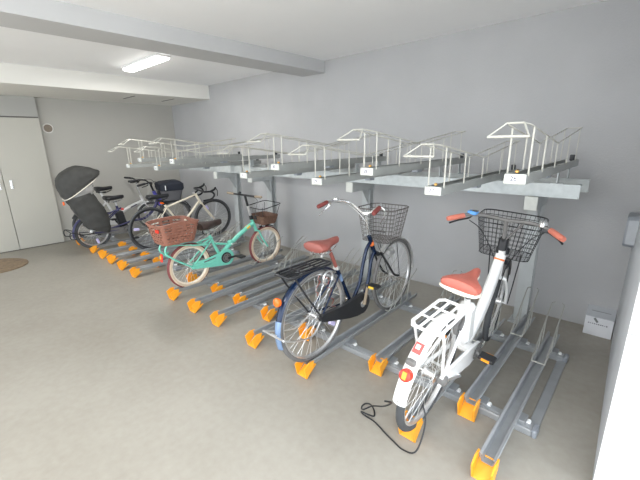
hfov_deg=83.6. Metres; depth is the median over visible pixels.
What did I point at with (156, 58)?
ceiling lamp
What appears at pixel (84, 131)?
wall
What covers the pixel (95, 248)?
rail
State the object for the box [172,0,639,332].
wall
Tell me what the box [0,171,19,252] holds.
door
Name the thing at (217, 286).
rail
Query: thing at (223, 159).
tray
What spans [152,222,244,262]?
rail
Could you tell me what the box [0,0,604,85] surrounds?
ceiling
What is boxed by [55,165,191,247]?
bicycle
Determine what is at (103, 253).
rail
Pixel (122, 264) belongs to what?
rail
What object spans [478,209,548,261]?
basket
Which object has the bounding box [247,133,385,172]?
tray
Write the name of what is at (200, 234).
rail
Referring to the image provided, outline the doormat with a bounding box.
[0,258,27,272]
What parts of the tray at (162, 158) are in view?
guard rail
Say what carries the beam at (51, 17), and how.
attached to the wall at (554, 72)
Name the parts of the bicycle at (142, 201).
frame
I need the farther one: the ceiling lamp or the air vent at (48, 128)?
the air vent at (48, 128)
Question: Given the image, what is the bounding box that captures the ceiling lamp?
[121,53,169,71]
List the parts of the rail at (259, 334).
carriage plate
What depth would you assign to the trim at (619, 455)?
1.42 m
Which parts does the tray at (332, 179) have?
guard leg, guard leg, guard rail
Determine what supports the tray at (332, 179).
on the support
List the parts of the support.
arm, post, arm, post, arm, post, post, arm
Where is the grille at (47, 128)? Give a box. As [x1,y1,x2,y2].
[44,125,51,131]
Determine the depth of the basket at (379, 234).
2.78 m
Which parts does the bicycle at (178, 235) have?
frame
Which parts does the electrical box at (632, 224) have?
panel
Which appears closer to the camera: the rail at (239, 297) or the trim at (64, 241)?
the rail at (239, 297)
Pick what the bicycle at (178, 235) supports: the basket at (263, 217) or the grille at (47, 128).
the basket at (263, 217)
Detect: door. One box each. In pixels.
[0,117,64,248]
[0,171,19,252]
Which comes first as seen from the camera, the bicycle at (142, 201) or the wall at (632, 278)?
the wall at (632, 278)
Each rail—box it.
[75,210,168,244]
[89,214,184,252]
[98,217,200,258]
[106,218,208,263]
[117,225,225,269]
[118,213,199,246]
[129,216,215,254]
[129,225,240,277]
[140,218,229,260]
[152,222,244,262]
[166,236,284,300]
[186,230,281,281]
[187,241,305,312]
[210,236,308,292]
[210,248,332,326]
[233,253,331,303]
[245,256,367,348]
[260,248,359,321]
[294,267,416,378]
[298,256,397,340]
[368,270,462,376]
[398,288,504,442]
[457,287,538,421]
[471,301,564,479]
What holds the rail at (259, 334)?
on the base frame at (493, 412)
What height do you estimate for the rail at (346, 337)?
0.355 m
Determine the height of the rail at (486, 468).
0.355 m
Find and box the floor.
[0,224,612,479]
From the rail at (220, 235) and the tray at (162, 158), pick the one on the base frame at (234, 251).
the rail at (220, 235)
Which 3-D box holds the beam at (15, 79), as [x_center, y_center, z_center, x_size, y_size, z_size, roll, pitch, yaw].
[-4.473,-1.859,4.005,1.340,0.210,6.427,13,20,41]
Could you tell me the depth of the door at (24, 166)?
5.33 m
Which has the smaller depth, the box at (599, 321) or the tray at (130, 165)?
the box at (599, 321)
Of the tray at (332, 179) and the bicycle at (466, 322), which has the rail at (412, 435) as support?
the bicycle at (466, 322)
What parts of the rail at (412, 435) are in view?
carriage plate, carriage plate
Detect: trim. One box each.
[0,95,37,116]
[0,116,37,117]
[2,241,64,252]
[593,333,639,479]
[628,284,639,335]
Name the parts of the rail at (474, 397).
carriage plate, carriage plate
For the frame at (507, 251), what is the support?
on the bicycle at (466, 322)
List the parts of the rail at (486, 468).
carriage plate, carriage plate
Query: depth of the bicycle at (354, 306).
2.50 m
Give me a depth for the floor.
2.24 m
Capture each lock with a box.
[315,276,335,306]
[361,400,425,453]
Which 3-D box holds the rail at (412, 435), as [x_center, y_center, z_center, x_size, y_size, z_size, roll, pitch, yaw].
[0.964,0.714,2.332,0.132,0.355,1.525,13,20,41]
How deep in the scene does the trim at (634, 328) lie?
1.33 m
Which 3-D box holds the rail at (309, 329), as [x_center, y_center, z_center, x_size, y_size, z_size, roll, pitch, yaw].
[0.334,0.477,3.228,0.132,0.357,1.365,13,20,41]
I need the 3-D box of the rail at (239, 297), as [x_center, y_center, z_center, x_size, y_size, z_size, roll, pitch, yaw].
[-0.324,0.329,3.809,0.132,0.357,1.365,13,20,41]
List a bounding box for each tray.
[107,146,227,167]
[118,138,241,162]
[134,144,260,170]
[149,137,279,166]
[217,143,354,178]
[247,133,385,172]
[288,142,423,184]
[337,129,467,177]
[403,140,519,195]
[487,121,582,184]
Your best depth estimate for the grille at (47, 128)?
5.43 m
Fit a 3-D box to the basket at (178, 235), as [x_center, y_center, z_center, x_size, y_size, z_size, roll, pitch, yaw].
[-1.420,-0.096,3.474,0.344,0.216,0.418,13,20,41]
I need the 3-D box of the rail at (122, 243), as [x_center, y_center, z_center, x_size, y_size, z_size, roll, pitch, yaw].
[-2.504,-0.163,5.735,0.132,0.357,1.365,13,20,41]
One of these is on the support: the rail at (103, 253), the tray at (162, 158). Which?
the tray at (162, 158)
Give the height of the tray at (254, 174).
0.294 m
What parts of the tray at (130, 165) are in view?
guard rail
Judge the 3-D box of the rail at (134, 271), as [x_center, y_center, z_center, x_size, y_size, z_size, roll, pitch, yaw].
[-1.681,0.117,4.669,0.132,0.355,1.525,13,20,41]
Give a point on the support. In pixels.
(537, 192)
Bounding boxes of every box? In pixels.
[583,304,616,339]
[622,212,639,247]
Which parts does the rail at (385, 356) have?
carriage plate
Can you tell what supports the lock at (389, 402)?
on the floor
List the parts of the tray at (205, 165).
guard rail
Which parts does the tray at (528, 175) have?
guard leg, number plate, guard leg, guard leg, guard rail, guard leg, guard leg, guard leg, guard leg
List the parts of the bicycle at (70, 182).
frame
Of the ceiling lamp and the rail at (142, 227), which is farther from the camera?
the rail at (142, 227)
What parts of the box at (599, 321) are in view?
lid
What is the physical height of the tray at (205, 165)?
0.294 m
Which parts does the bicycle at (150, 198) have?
frame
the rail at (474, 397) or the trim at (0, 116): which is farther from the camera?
the trim at (0, 116)
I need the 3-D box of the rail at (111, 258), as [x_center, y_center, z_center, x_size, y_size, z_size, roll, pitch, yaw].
[-2.250,-0.011,5.172,0.132,0.355,1.525,13,20,41]
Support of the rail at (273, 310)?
on the base frame at (493, 412)
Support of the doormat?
on the floor
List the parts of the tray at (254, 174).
guard rail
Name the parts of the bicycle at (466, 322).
brake lever, frame, control panel, stem post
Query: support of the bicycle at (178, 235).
on the rail at (173, 293)
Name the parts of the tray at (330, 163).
guard leg, guard leg, guard rail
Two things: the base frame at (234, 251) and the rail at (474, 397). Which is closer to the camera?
the rail at (474, 397)
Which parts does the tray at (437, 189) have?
guard leg, number plate, guard leg, guard leg, guard rail, guard leg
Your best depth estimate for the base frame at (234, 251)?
4.99 m
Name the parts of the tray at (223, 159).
guard rail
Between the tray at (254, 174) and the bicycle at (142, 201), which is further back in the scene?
the bicycle at (142, 201)
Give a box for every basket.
[145,215,198,245]
[155,179,183,200]
[246,200,279,224]
[358,203,408,243]
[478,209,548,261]
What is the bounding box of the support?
[188,164,590,323]
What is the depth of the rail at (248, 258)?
4.34 m
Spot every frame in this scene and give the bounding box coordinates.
[109,237,239,270]
[187,255,568,438]
[495,247,509,254]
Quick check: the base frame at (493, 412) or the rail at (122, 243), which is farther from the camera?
the rail at (122, 243)
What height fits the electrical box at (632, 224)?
0.210 m
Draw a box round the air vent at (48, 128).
[42,123,53,132]
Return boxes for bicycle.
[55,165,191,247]
[72,177,164,237]
[128,183,230,248]
[145,191,280,287]
[262,197,412,361]
[393,209,565,431]
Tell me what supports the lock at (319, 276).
attached to the bicycle at (354, 306)
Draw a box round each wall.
[34,97,184,240]
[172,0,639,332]
[592,221,639,479]
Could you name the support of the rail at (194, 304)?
on the base frame at (493, 412)
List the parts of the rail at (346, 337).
carriage plate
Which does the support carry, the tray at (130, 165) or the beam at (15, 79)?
the tray at (130, 165)
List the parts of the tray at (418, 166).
guard leg, guard leg, guard leg, guard leg, guard rail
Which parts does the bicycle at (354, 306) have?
seat post, frame, crank arm, stem, brake lever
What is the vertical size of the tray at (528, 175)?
0.365 m
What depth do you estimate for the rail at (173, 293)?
3.99 m
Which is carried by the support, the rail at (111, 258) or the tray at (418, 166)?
the tray at (418, 166)
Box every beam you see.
[0,0,324,76]
[0,62,209,105]
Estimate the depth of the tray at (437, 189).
2.11 m
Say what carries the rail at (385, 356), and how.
on the base frame at (493, 412)
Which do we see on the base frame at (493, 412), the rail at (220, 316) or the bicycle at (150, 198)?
the rail at (220, 316)
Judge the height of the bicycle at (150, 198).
0.842 m

